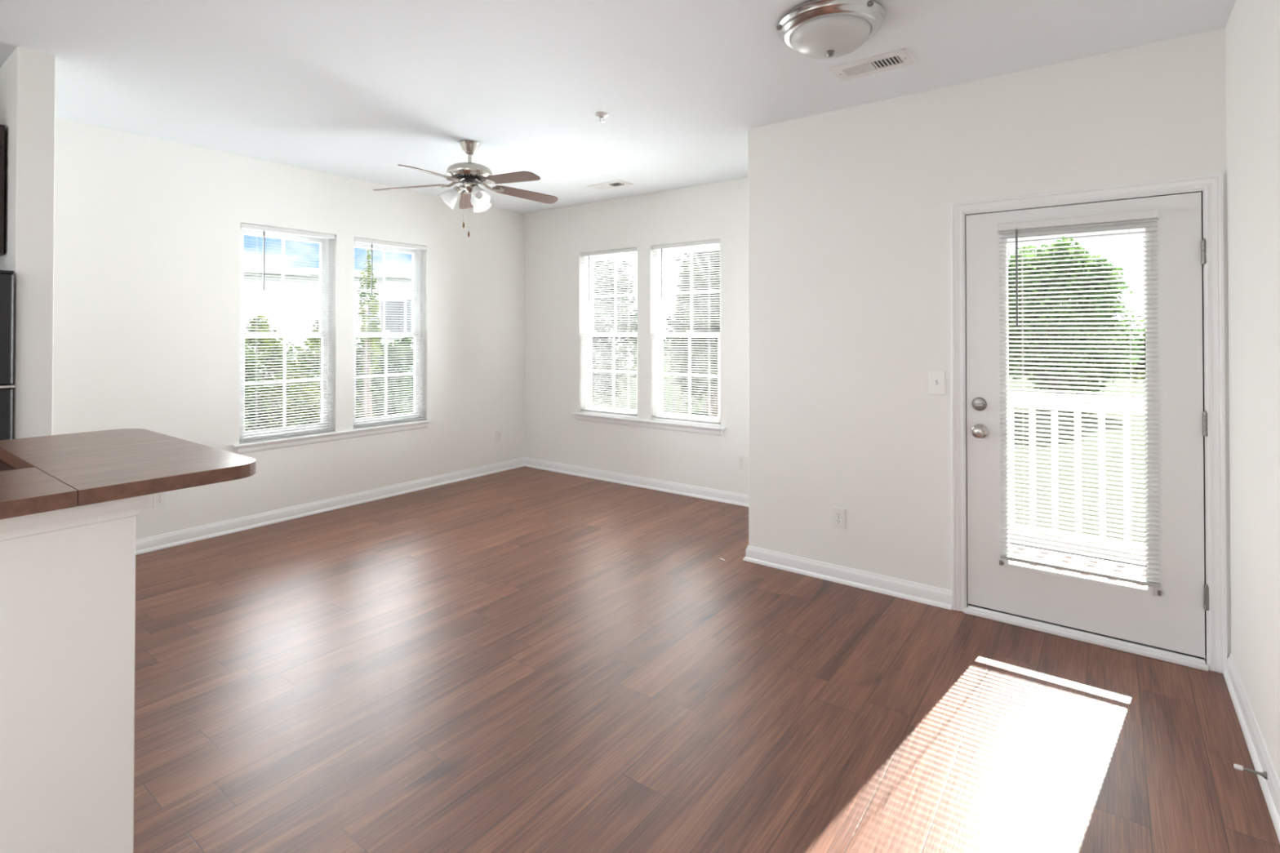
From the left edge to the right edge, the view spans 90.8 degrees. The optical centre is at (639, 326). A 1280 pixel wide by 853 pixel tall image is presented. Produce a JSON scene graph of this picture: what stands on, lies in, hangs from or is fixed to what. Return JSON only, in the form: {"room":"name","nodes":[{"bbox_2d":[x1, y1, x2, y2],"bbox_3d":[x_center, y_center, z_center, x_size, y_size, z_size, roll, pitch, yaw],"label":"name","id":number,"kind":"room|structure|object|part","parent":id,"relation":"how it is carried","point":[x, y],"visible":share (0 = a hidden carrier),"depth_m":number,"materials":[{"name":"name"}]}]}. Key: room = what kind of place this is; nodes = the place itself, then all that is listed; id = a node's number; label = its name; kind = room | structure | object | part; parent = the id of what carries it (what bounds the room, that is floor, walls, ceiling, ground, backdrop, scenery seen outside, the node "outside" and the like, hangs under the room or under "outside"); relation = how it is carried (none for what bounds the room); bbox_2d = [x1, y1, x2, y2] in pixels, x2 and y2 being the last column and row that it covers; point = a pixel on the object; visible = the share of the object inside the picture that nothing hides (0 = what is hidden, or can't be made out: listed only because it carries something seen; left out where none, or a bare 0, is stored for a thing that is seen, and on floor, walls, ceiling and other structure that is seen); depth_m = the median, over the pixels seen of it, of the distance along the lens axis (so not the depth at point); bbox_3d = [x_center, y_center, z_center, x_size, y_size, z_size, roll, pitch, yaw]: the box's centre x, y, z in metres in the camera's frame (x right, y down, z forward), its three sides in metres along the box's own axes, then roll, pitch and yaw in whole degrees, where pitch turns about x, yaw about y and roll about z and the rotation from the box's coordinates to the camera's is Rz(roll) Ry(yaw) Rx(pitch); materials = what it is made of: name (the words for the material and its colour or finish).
{"room":"empty living room","nodes":[
{"label":"empty living room","id":0,"kind":"room"},
{"bbox_2d":[0,46,55,439],"bbox_3d":[-3.237,0.101,3.239,1.139,2.740,0.130,0,-1,37],"label":"wall","id":1,"kind":"structure","parent":0,"point":[28,77],"depth_m":2.91,"materials":[{"name":"paint"}]},
{"bbox_2d":[0,124,4,255],"bbox_3d":[-3.583,-0.646,2.934,0.956,0.606,0.768,0,-1,37],"label":"upper cabinet","id":2,"kind":"object","parent":1,"relation":"attached to","point":[2,126],"visible":1,"depth_m":2.95,"materials":[{"name":"brown wood"}]},
{"bbox_2d":[0,459,135,852],"bbox_3d":[-2.357,0.935,1.019,0.950,1.032,2.240,0,-1,37],"label":"wall","id":3,"kind":"structure","parent":0,"point":[68,596],"depth_m":1.53,"materials":[{"name":"paint"}]},
{"bbox_2d":[0,493,151,542],"bbox_3d":[-2.340,0.452,1.026,0.974,0.066,2.264,0,-1,37],"label":"trim","id":4,"kind":"structure","parent":3,"relation":"attached to","point":[16,527],"depth_m":1.52,"materials":[{"name":"paint"}]},
{"bbox_2d":[0,428,255,519],"bbox_3d":[-2.295,0.401,1.122,1.123,0.038,2.570,0,-1,37],"label":"breakfast bar","id":5,"kind":"object","parent":3,"relation":"on","point":[52,473],"visible":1,"depth_m":1.75,"materials":[{"name":"brown laminate"}]},
{"bbox_2d":[53,117,524,539],"bbox_3d":[-4.110,0.101,3.153,0.160,2.740,9.682,0,-1,37],"label":"wall","id":6,"kind":"structure","parent":0,"point":[147,249],"depth_m":4.56,"materials":[{"name":"paint"}]},
{"bbox_2d":[152,491,166,507],"bbox_3d":[-3.207,1.142,4.218,0.008,0.118,0.074,0,-1,37],"label":"power outlet","id":7,"kind":"object","parent":6,"relation":"attached to","point":[159,500],"visible":0.88,"depth_m":4.21,"materials":[{"name":"plastic"}]},
{"bbox_2d":[156,498,163,503],"bbox_3d":[-3.206,1.162,4.217,0.004,0.028,0.033,0,-1,37],"label":"receptacle","id":8,"kind":"object","parent":7,"relation":"attached to","point":[158,500],"depth_m":4.22,"materials":[{"name":"plastic"}]},
{"bbox_2d":[156,493,163,497],"bbox_3d":[-3.206,1.123,4.217,0.004,0.028,0.033,0,-1,37],"label":"receptacle","id":9,"kind":"object","parent":7,"relation":"attached to","point":[158,495],"depth_m":4.22,"materials":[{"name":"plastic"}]},
{"bbox_2d":[239,228,332,442],"bbox_3d":[-2.802,0.047,4.970,0.094,1.620,0.714,0,-1,37],"label":"window","id":10,"kind":"structure","parent":6,"relation":"in","point":[329,295],"depth_m":5.02,"materials":[{"name":"white plastic"}]},
{"bbox_3d":[-2.814,-0.325,4.982,0.032,0.816,0.654,0,-1,37],"label":"sash","id":11,"kind":"part","parent":10,"relation":"part of","materials":[{"name":"glass"}]},
{"bbox_3d":[-2.787,0.436,4.955,0.032,0.798,0.654,0,-1,37],"label":"sash","id":12,"kind":"part","parent":10,"relation":"part of","materials":[{"name":"white plastic"}]},
{"bbox_2d":[239,222,335,441],"bbox_3d":[-2.719,0.041,4.908,0.042,1.607,0.706,0,-1,37],"label":"window blind","id":13,"kind":"object","parent":10,"relation":"attached to","point":[248,226],"visible":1,"depth_m":4.88,"materials":[{"name":"white plastic"}]},
{"bbox_3d":[-2.866,0.054,4.721,0.028,1.565,0.005,0,-1,37],"label":"ladder cord","id":14,"kind":"part","parent":13,"relation":"part of","materials":[{"name":"white fabric"}]},
{"bbox_3d":[-2.724,0.837,4.905,0.025,0.016,0.694,0,-1,37],"label":"rail","id":15,"kind":"part","parent":13,"relation":"part of","materials":[{"name":"white plastic"}]},
{"bbox_3d":[-2.725,-0.742,4.919,0.026,0.036,0.698,0,-1,37],"label":"head rail","id":16,"kind":"part","parent":13,"relation":"part of","materials":[{"name":"white plastic"}]},
{"bbox_3d":[-2.581,0.058,5.105,0.028,1.565,0.005,0,-1,37],"label":"ladder cord","id":17,"kind":"part","parent":13,"relation":"part of","materials":[{"name":"white fabric"}]},
{"bbox_2d":[135,457,524,555],"bbox_3d":[-2.445,1.443,5.227,0.026,0.092,4.026,0,-1,37],"label":"baseboard","id":18,"kind":"structure","parent":6,"relation":"attached to","point":[147,544],"depth_m":4.97,"materials":[{"name":"paint"}]},
{"bbox_2d":[231,419,432,453],"bbox_3d":[-2.470,0.894,5.244,0.112,0.072,1.657,0,-1,37],"label":"trim","id":19,"kind":"structure","parent":6,"relation":"attached to","point":[321,437],"depth_m":5.10,"materials":[{"name":"paint"}]},
{"bbox_2d":[353,241,422,427],"bbox_3d":[-2.287,0.053,5.664,0.094,1.620,0.712,0,-1,37],"label":"window","id":20,"kind":"structure","parent":6,"relation":"in","point":[418,304],"depth_m":5.82,"materials":[{"name":"white plastic"}]},
{"bbox_3d":[-2.299,-0.319,5.676,0.032,0.816,0.652,0,-1,37],"label":"sash","id":21,"kind":"part","parent":20,"relation":"part of","materials":[{"name":"glass"}]},
{"bbox_3d":[-2.271,0.442,5.649,0.032,0.798,0.652,0,-1,37],"label":"sash","id":22,"kind":"part","parent":20,"relation":"part of","materials":[{"name":"white plastic"}]},
{"bbox_2d":[353,236,426,427],"bbox_3d":[-2.203,0.047,5.603,0.042,1.607,0.706,0,-1,37],"label":"window blind","id":23,"kind":"object","parent":20,"relation":"attached to","point":[371,242],"visible":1,"depth_m":5.57,"materials":[{"name":"white plastic"}]},
{"bbox_3d":[-2.349,0.061,5.417,0.028,1.565,0.005,0,-1,37],"label":"ladder cord","id":24,"kind":"part","parent":23,"relation":"part of","materials":[{"name":"white fabric"}]},
{"bbox_3d":[-2.208,0.843,5.600,0.025,0.016,0.694,0,-1,37],"label":"rail","id":25,"kind":"part","parent":23,"relation":"part of","materials":[{"name":"white plastic"}]},
{"bbox_3d":[-2.208,-0.736,5.614,0.026,0.036,0.698,0,-1,37],"label":"head rail","id":26,"kind":"part","parent":23,"relation":"part of","materials":[{"name":"white plastic"}]},
{"bbox_3d":[-2.064,0.064,5.800,0.028,1.565,0.005,0,-1,37],"label":"ladder cord","id":27,"kind":"part","parent":23,"relation":"part of","materials":[{"name":"white fabric"}]},
{"bbox_2d":[496,430,502,442],"bbox_3d":[-1.466,1.137,6.563,0.008,0.118,0.074,0,-1,37],"label":"power outlet","id":28,"kind":"object","parent":6,"relation":"attached to","point":[499,433],"visible":1,"depth_m":6.56,"materials":[{"name":"plastic"}]},
{"bbox_2d":[0,0,1235,213],"bbox_3d":[-1.836,-1.345,1.477,5.825,0.120,9.682,0,-1,37],"label":"ceiling","id":29,"kind":"structure","parent":0,"point":[362,90],"depth_m":3.15,"materials":[{"name":"paint"}]},
{"bbox_2d":[373,139,558,237],"bbox_3d":[-1.125,-0.933,4.283,1.218,0.652,1.270,0,-1,37],"label":"ceiling fan","id":30,"kind":"object","parent":29,"relation":"hanging from","point":[470,174],"visible":1,"depth_m":4.26,"materials":[{"name":"silver metal"}]},
{"bbox_3d":[-1.579,-0.955,4.328,0.491,0.060,0.130,0,-1,2],"label":"blade","id":31,"kind":"part","parent":30,"relation":"part of","materials":[{"name":"brown wood"}]},
{"bbox_3d":[-1.304,-0.959,3.925,0.130,0.060,0.491,0,-1,20],"label":"blade","id":32,"kind":"part","parent":30,"relation":"part of","materials":[{"name":"brown wood"}]},
{"bbox_3d":[-1.310,-0.877,4.288,0.134,0.148,0.138,0,-1,37],"label":"lamp shade","id":33,"kind":"part","parent":30,"relation":"part of","materials":[{"name":"white glass"}]},
{"bbox_3d":[-1.232,-0.939,4.303,0.078,0.058,0.056,0,-1,-11],"label":"lamp arm","id":34,"kind":"part","parent":30,"relation":"part of","materials":[{"name":"silver metal"}]},
{"bbox_3d":[-1.282,-0.952,4.715,0.130,0.060,0.491,0,-1,-16],"label":"blade","id":35,"kind":"part","parent":30,"relation":"part of","materials":[{"name":"brown wood"}]},
{"bbox_3d":[-1.088,-0.896,4.225,0.075,0.079,0.053,0,-1,37],"label":"bulb","id":36,"kind":"part","parent":30,"relation":"part of","materials":[{"name":"grey glass"}]},
{"bbox_3d":[-1.076,-0.877,4.209,0.145,0.148,0.135,0,-1,37],"label":"lamp shade","id":37,"kind":"part","parent":30,"relation":"part of","materials":[{"name":"white glass"}]},
{"bbox_3d":[-1.125,-0.875,4.451,0.133,0.148,0.145,0,-1,37],"label":"lamp shade","id":38,"kind":"part","parent":30,"relation":"part of","materials":[{"name":"white glass"}]},
{"bbox_3d":[-0.837,-0.958,4.061,0.491,0.060,0.131,0,-1,37],"label":"blade","id":39,"kind":"part","parent":30,"relation":"part of","materials":[{"name":"brown wood"}]},
{"bbox_3d":[-0.822,-0.953,4.551,0.491,0.060,0.130,0,-1,-34],"label":"blade","id":40,"kind":"part","parent":30,"relation":"part of","materials":[{"name":"brown wood"}]},
{"bbox_2d":[595,111,608,123],"bbox_3d":[-0.227,-1.241,3.757,0.082,0.047,0.082,0,-1,37],"label":"sprinkler","id":41,"kind":"object","parent":29,"relation":"attached to","point":[602,115],"visible":1,"depth_m":3.74,"materials":[{"name":"metal"}]},
{"bbox_2d":[586,179,632,190],"bbox_3d":[-0.263,-1.243,5.544,0.362,0.010,0.192,0,-1,37],"label":"ceiling vent","id":42,"kind":"object","parent":29,"relation":"in","point":[615,184],"visible":1,"depth_m":5.53,"materials":[{"name":"metal"}]},
{"bbox_2d":[777,0,885,58],"bbox_3d":[0.794,-1.200,2.631,0.432,0.149,0.436,0,-1,37],"label":"ceiling light","id":43,"kind":"object","parent":29,"relation":"attached to","point":[815,28],"visible":1,"depth_m":2.52,"materials":[{"name":"silver metal"}]},
{"bbox_3d":[0.793,-1.186,2.630,0.322,0.078,0.322,0,-1,37],"label":"lamp shade","id":44,"kind":"part","parent":43,"relation":"part of","materials":[{"name":"white glass"}]},
{"bbox_2d":[828,48,916,81],"bbox_3d":[1.125,-1.266,3.063,0.362,0.010,0.192,0,-1,37],"label":"ceiling vent","id":45,"kind":"object","parent":29,"relation":"in","point":[900,58],"visible":1,"depth_m":3.05,"materials":[{"name":"metal"}]},
{"bbox_2d":[524,177,748,494],"bbox_3d":[0.149,0.125,5.920,3.378,2.740,0.160,0,-1,37],"label":"wall","id":46,"kind":"structure","parent":0,"point":[555,238],"depth_m":5.95,"materials":[{"name":"paint"}]},
{"bbox_2d":[583,251,637,417],"bbox_3d":[-0.251,0.059,6.258,0.734,1.620,0.094,0,-1,37],"label":"window","id":47,"kind":"structure","parent":46,"relation":"in","point":[611,409],"depth_m":6.41,"materials":[{"name":"white plastic"}]},
{"bbox_2d":[579,247,637,416],"bbox_3d":[-0.313,0.046,6.175,0.726,1.594,0.042,0,-1,37],"label":"window blind","id":48,"kind":"object","parent":47,"relation":"attached to","point":[635,249],"visible":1,"depth_m":6.16,"materials":[{"name":"white plastic"}]},
{"bbox_3d":[-0.309,-0.731,6.188,0.718,0.036,0.026,0,-1,37],"label":"head rail","id":49,"kind":"part","parent":48,"relation":"part of","materials":[{"name":"white plastic"}]},
{"bbox_3d":[-0.309,0.835,6.173,0.714,0.016,0.025,0,-1,37],"label":"rail","id":50,"kind":"part","parent":48,"relation":"part of","materials":[{"name":"white plastic"}]},
{"bbox_3d":[-0.107,0.059,6.031,0.005,1.552,0.028,0,-1,37],"label":"ladder cord","id":51,"kind":"part","parent":48,"relation":"part of","materials":[{"name":"white fabric"}]},
{"bbox_3d":[-0.262,0.447,6.240,0.674,0.798,0.032,0,-1,37],"label":"sash","id":52,"kind":"part","parent":47,"relation":"part of","materials":[{"name":"white plastic"}]},
{"bbox_3d":[-0.242,-0.313,6.274,0.674,0.816,0.032,0,-1,37],"label":"sash","id":53,"kind":"part","parent":47,"relation":"part of","materials":[{"name":"glass"}]},
{"bbox_2d":[571,412,725,435],"bbox_3d":[0.040,0.899,5.912,1.748,0.072,0.112,0,-1,37],"label":"trim","id":54,"kind":"structure","parent":46,"relation":"attached to","point":[602,418],"depth_m":5.81,"materials":[{"name":"paint"}]},
{"bbox_2d":[654,244,719,426],"bbox_3d":[0.460,0.054,5.731,0.735,1.620,0.094,0,-1,37],"label":"window","id":55,"kind":"structure","parent":46,"relation":"in","point":[657,335],"depth_m":5.84,"materials":[{"name":"white plastic"}]},
{"bbox_2d":[650,239,719,424],"bbox_3d":[0.398,0.041,5.647,0.726,1.594,0.042,0,-1,37],"label":"window blind","id":56,"kind":"object","parent":55,"relation":"attached to","point":[708,242],"visible":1,"depth_m":5.63,"materials":[{"name":"white plastic"}]},
{"bbox_3d":[0.402,-0.736,5.660,0.718,0.036,0.026,0,-1,37],"label":"head rail","id":57,"kind":"part","parent":56,"relation":"part of","materials":[{"name":"white plastic"}]},
{"bbox_3d":[0.402,0.830,5.646,0.714,0.016,0.025,0,-1,37],"label":"rail","id":58,"kind":"part","parent":56,"relation":"part of","materials":[{"name":"white plastic"}]},
{"bbox_3d":[0.603,0.055,5.503,0.005,1.552,0.028,0,-1,37],"label":"ladder cord","id":59,"kind":"part","parent":56,"relation":"part of","materials":[{"name":"white fabric"}]},
{"bbox_3d":[0.449,0.443,5.712,0.675,0.798,0.032,0,-1,37],"label":"sash","id":60,"kind":"part","parent":55,"relation":"part of","materials":[{"name":"white plastic"}]},
{"bbox_3d":[0.469,-0.318,5.746,0.675,0.816,0.032,0,-1,37],"label":"sash","id":61,"kind":"part","parent":55,"relation":"part of","materials":[{"name":"glass"}]},
{"bbox_2d":[737,454,746,469],"bbox_3d":[0.852,1.132,5.284,0.074,0.118,0.008,0,-1,37],"label":"power outlet","id":62,"kind":"object","parent":46,"relation":"attached to","point":[741,459],"visible":1,"depth_m":5.28,"materials":[{"name":"plastic"}]},
{"bbox_2d":[133,466,1279,852],"bbox_3d":[-1.836,1.515,1.451,5.825,0.120,9.682,0,-1,37],"label":"floor","id":63,"kind":"structure","parent":0,"point":[522,660],"depth_m":2.47,"materials":[{"name":"brown wood"}]},
{"bbox_2d":[0,270,15,440],"bbox_3d":[-3.473,0.610,2.837,1.195,1.716,0.772,0,-1,37],"label":"refrigerator","id":64,"kind":"object","parent":63,"relation":"on","point":[6,277],"visible":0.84,"depth_m":2.78,"materials":[{"name":"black metal"}]},
{"bbox_3d":[-3.026,0.822,2.501,0.060,1.106,0.770,0,-1,37],"label":"fridge door","id":65,"kind":"part","parent":64,"relation":"part of","materials":[{"name":"black metal"}]},
{"bbox_3d":[-3.026,0.007,2.509,0.060,0.492,0.770,0,-1,37],"label":"freezer door","id":66,"kind":"part","parent":64,"relation":"part of","materials":[{"name":"black metal"}]},
{"bbox_3d":[-2.451,1.013,1.001,0.820,0.875,2.100,0,-1,37],"label":"base cabinet","id":67,"kind":"object","parent":63,"relation":"on","visible":0},
{"bbox_2d":[0,459,16,471],"bbox_3d":[-2.461,0.497,1.019,0.868,0.156,2.108,0,-1,37],"label":"countertop","id":68,"kind":"structure","parent":67,"relation":"on","point":[4,466],"depth_m":1.96,"materials":[{"name":"brown laminate"}]},
{"bbox_2d":[747,128,749,545],"bbox_3d":[1.088,0.112,4.420,0.160,2.740,1.128,0,-1,37],"label":"wall","id":69,"kind":"structure","parent":0,"point":[748,129],"depth_m":4.00,"materials":[{"name":"paint"}]},
{"bbox_2d":[748,27,1231,655],"bbox_3d":[1.639,0.102,3.408,2.243,2.740,0.160,0,-1,37],"label":"wall","id":70,"kind":"structure","parent":0,"point":[850,221],"depth_m":3.49,"materials":[{"name":"paint"}]},
{"bbox_2d":[524,457,952,610],"bbox_3d":[0.182,1.442,5.065,4.436,0.092,1.154,0,-1,37],"label":"baseboard","id":71,"kind":"structure","parent":70,"relation":"attached to","point":[905,589],"depth_m":3.84,"materials":[{"name":"paint"}]},
{"bbox_2d":[832,506,845,528],"bbox_3d":[1.151,1.107,3.657,0.074,0.118,0.008,0,-1,37],"label":"power outlet","id":72,"kind":"object","parent":70,"relation":"attached to","point":[838,513],"visible":1,"depth_m":3.65,"materials":[{"name":"plastic"}]},
{"bbox_2d":[835,519,841,524],"bbox_3d":[1.150,1.126,3.655,0.033,0.028,0.004,0,-1,37],"label":"receptacle","id":73,"kind":"object","parent":72,"relation":"attached to","point":[837,521],"depth_m":3.65,"materials":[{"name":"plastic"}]},
{"bbox_2d":[835,511,841,517],"bbox_3d":[1.150,1.087,3.655,0.033,0.028,0.004,0,-1,37],"label":"receptacle","id":74,"kind":"object","parent":72,"relation":"attached to","point":[838,514],"depth_m":3.65,"materials":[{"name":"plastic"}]},
{"bbox_2d":[928,370,945,394],"bbox_3d":[1.571,0.295,3.345,0.080,0.124,0.020,0,-1,37],"label":"light switch","id":75,"kind":"object","parent":70,"relation":"attached to","point":[936,378],"visible":1,"depth_m":3.35,"materials":[{"name":"plastic"}]},
{"bbox_2d":[963,604,1208,671],"bbox_3d":[2.104,1.452,3.050,0.941,0.034,0.220,0,-1,37],"label":"threshold","id":76,"kind":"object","parent":70,"relation":"attached to","point":[1168,656],"depth_m":2.93,"materials":[{"name":"paint"}]},
{"bbox_2d":[964,191,1208,659],"bbox_3d":[2.053,0.424,2.978,0.936,2.021,0.124,0,-1,37],"label":"door","id":77,"kind":"structure","parent":70,"relation":"in","point":[1174,621],"depth_m":2.85,"materials":[{"name":"paint"}]},
{"bbox_3d":[1.718,0.532,3.202,0.072,0.072,0.074,0,-1,37],"label":"knob","id":78,"kind":"part","parent":77,"relation":"part of","materials":[{"name":"silver metal"}]},
{"bbox_3d":[2.068,0.367,3.011,0.586,1.669,0.046,0,-1,37],"label":"glass frame","id":79,"kind":"part","parent":77,"relation":"part of","materials":[{"name":"glass"}]},
{"bbox_2d":[996,208,1160,595],"bbox_3d":[2.049,0.334,2.978,0.626,1.706,0.062,0,-1,37],"label":"window blind","id":80,"kind":"object","parent":77,"relation":"attached to","point":[1153,214],"visible":1,"depth_m":2.96,"materials":[{"name":"white plastic"}]},
{"bbox_3d":[1.881,0.333,3.099,0.005,1.628,0.028,0,-1,37],"label":"ladder cord","id":81,"kind":"part","parent":80,"relation":"part of","materials":[{"name":"white fabric"}]},
{"bbox_3d":[2.047,-0.499,2.984,0.618,0.036,0.026,0,-1,37],"label":"head rail","id":82,"kind":"part","parent":80,"relation":"part of","materials":[{"name":"white plastic"}]},
{"bbox_3d":[2.047,1.143,2.969,0.614,0.016,0.025,0,-1,37],"label":"rail","id":83,"kind":"part","parent":80,"relation":"part of","materials":[{"name":"white plastic"}]},
{"bbox_3d":[2.216,0.330,2.850,0.005,1.628,0.028,0,-1,37],"label":"ladder cord","id":84,"kind":"part","parent":80,"relation":"part of","materials":[{"name":"white fabric"}]},
{"bbox_2d":[950,172,1227,673],"bbox_3d":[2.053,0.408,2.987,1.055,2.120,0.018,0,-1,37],"label":"trim","id":85,"kind":"structure","parent":70,"relation":"attached to","point":[1213,184],"depth_m":2.71,"materials":[{"name":"paint"}]},
{"bbox_2d":[1225,0,1279,781],"bbox_3d":[0.101,0.065,-0.678,0.160,2.740,8.554,0,-1,37],"label":"wall","id":86,"kind":"structure","parent":0,"point":[1252,28],"depth_m":2.18,"materials":[{"name":"paint"}]},
{"bbox_2d":[1233,764,1267,779],"bbox_3d":[1.944,1.415,2.012,0.076,0.024,0.023,0,-1,37],"label":"door stop","id":87,"kind":"object","parent":86,"relation":"attached to","point":[1237,766],"visible":1,"depth_m":2.01,"materials":[{"name":"metal"}]},
{"bbox_3d":[1.951,1.415,2.007,0.060,0.024,0.023,0,-1,37],"label":"rod","id":88,"kind":"part","parent":87,"relation":"part of","materials":[{"name":"metal"}]},
{"bbox_2d":[1222,652,1279,843],"bbox_3d":[0.027,1.390,-0.634,0.026,0.092,8.234,0,-1,37],"label":"baseboard","id":89,"kind":"structure","parent":86,"relation":"attached to","point":[1262,762],"depth_m":2.14,"materials":[{"name":"paint"}]},
{"label":"outside","id":90,"kind":"structure","parent":0,"visible":0},
{"bbox_2d":[244,342,1146,543],"bbox_3d":[2.864,2.256,28.994,150.000,0.300,170.000,0,-1,37],"label":"lawn","id":91,"kind":"structure","parent":90,"point":[700,406],"depth_m":11.49,"materials":[{"name":"green plant"}]},
{"bbox_2d":[244,338,271,431],"bbox_3d":[-4.671,0.929,7.115,0.814,2.019,0.899,0,-1,-3],"label":"shrub","id":92,"kind":"object","parent":91,"relation":"on","point":[251,352],"visible":0.1,"depth_m":7.28,"materials":[{"name":"green plant"}]},
{"bbox_2d":[244,314,315,428],"bbox_3d":[-5.201,0.892,8.889,1.181,2.132,1.213,0,-1,-27],"label":"shrub","id":93,"kind":"object","parent":91,"relation":"on","point":[255,320],"visible":0.38,"depth_m":8.80,"materials":[{"name":"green plant"}]},
{"bbox_2d":[308,320,321,416],"bbox_3d":[-3.542,0.714,7.207,0.362,2.430,0.390,0,-1,37],"label":"young tree","id":94,"kind":"object","parent":91,"relation":"on","point":[316,322],"visible":0.02,"depth_m":7.15,"materials":[{"name":"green plant"}]},
{"bbox_2d":[289,328,362,425],"bbox_3d":[-3.998,0.975,7.977,0.839,1.943,1.073,0,-1,-32],"label":"shrub","id":95,"kind":"object","parent":91,"relation":"on","point":[315,358],"visible":0.2,"depth_m":7.72,"materials":[{"name":"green plant"}]},
{"bbox_2d":[355,248,383,417],"bbox_3d":[-3.247,0.496,7.576,0.340,2.873,0.390,0,-1,-7],"label":"young tree","id":96,"kind":"object","parent":91,"relation":"on","point":[363,294],"visible":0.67,"depth_m":7.55,"materials":[{"name":"green plant"}]},
{"bbox_2d":[355,323,403,417],"bbox_3d":[-4.330,0.951,9.969,1.180,2.030,1.014,0,-1,37],"label":"shrub","id":97,"kind":"object","parent":91,"relation":"on","point":[359,352],"visible":0.07,"depth_m":9.83,"materials":[{"name":"green plant"}]},
{"bbox_2d":[356,337,413,416],"bbox_3d":[-3.364,1.033,8.832,0.940,1.841,0.909,0,-1,37],"label":"shrub","id":98,"kind":"object","parent":91,"relation":"on","point":[391,349],"visible":0.47,"depth_m":8.66,"materials":[{"name":"green plant"}]},
{"bbox_2d":[404,358,413,411],"bbox_3d":[-3.551,1.100,11.092,1.232,1.750,0.958,0,-1,2],"label":"shrub","id":99,"kind":"object","parent":91,"relation":"on","point":[410,358],"visible":0.02,"depth_m":10.84,"materials":[{"name":"green plant"}]},
{"bbox_2d":[243,266,637,377],"bbox_3d":[-15.065,-0.319,28.770,30.800,4.850,9.900,0,-1,-24],"label":"house","id":100,"kind":"structure","parent":91,"relation":"on","point":[397,302],"depth_m":26.42,"materials":[{"name":"white"}]},
{"bbox_2d":[368,298,377,329],"bbox_3d":[-11.628,-0.356,27.485,0.400,1.700,0.040,0,-1,-24],"label":"shutter","id":101,"kind":"object","parent":100,"relation":"hanging from","point":[369,314],"depth_m":27.45,"materials":[{"name":"paint"}]},
{"bbox_3d":[-10.901,-0.353,27.820,1.100,1.700,0.070,0,-1,-24],"label":"window trim","id":102,"kind":"part","parent":100,"relation":"part of","materials":[{"name":"paint"}]},
{"bbox_3d":[-10.888,-0.354,27.791,0.940,1.540,0.015,0,-1,-24],"label":"dark pane","id":103,"kind":"part","parent":100,"relation":"part of","materials":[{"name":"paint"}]},
{"bbox_2d":[407,299,413,337],"bbox_3d":[-10.171,-0.351,28.146,0.400,1.700,0.040,0,-1,-24],"label":"shutter","id":104,"kind":"object","parent":100,"relation":"hanging from","point":[409,313],"depth_m":28.09,"materials":[{"name":"paint"}]},
{"bbox_2d":[591,258,637,404],"bbox_3d":[-1.178,0.032,14.510,2.882,4.037,2.668,0,-1,11],"label":"tree","id":105,"kind":"object","parent":91,"relation":"on","point":[617,381],"visible":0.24,"depth_m":14.42,"materials":[{"name":"green plant"}]},
{"bbox_2d":[662,248,719,417],"bbox_3d":[1.370,0.002,11.869,2.331,4.015,1.781,0,-1,-22],"label":"tree","id":106,"kind":"object","parent":91,"relation":"on","point":[695,355],"visible":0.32,"depth_m":11.32,"materials":[{"name":"green plant"}]},
{"bbox_2d":[704,275,719,393],"bbox_3d":[2.146,0.238,14.856,1.752,3.588,1.861,0,-1,-24],"label":"tree","id":107,"kind":"object","parent":91,"relation":"on","point":[717,276],"visible":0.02,"depth_m":14.47,"materials":[{"name":"green plant"}]},
{"bbox_2d":[1008,235,1145,395],"bbox_3d":[9.844,-0.056,14.964,3.690,4.150,3.335,0,-1,37],"label":"tree","id":108,"kind":"object","parent":91,"relation":"on","point":[1064,239],"visible":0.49,"depth_m":14.35,"materials":[{"name":"green plant"}]},
{"bbox_2d":[1116,333,1146,383],"bbox_3d":[13.936,0.931,16.475,2.505,2.182,1.813,0,-1,37],"label":"bush","id":109,"kind":"object","parent":91,"relation":"on","point":[1144,344],"visible":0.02,"depth_m":16.80,"materials":[{"name":"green plant"}]},
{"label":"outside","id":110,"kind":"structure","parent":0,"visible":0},
{"bbox_2d":[1009,533,1147,567],"bbox_3d":[3.138,1.737,3.405,4.242,0.470,1.606,0,-1,37],"label":"patio","id":111,"kind":"structure","parent":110,"point":[1010,534],"depth_m":4.26,"materials":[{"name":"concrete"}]},
{"bbox_2d":[1008,391,1146,553],"bbox_3d":[3.462,0.947,3.898,4.200,1.120,0.100,0,-1,37],"label":"balcony railing","id":112,"kind":"object","parent":111,"relation":"on","point":[1017,396],"visible":0.06,"depth_m":4.26,"materials":[{"name":"paint"}]},
{"bbox_3d":[3.462,0.514,3.902,4.100,0.115,0.090,0,-1,37],"label":"rail","id":113,"kind":"part","parent":112,"relation":"part of","materials":[{"name":"paint"}]},
{"bbox_3d":[3.462,1.432,3.893,4.100,0.050,0.040,0,-1,37],"label":"rail","id":114,"kind":"part","parent":112,"relation":"part of","materials":[{"name":"paint"}]}
]}

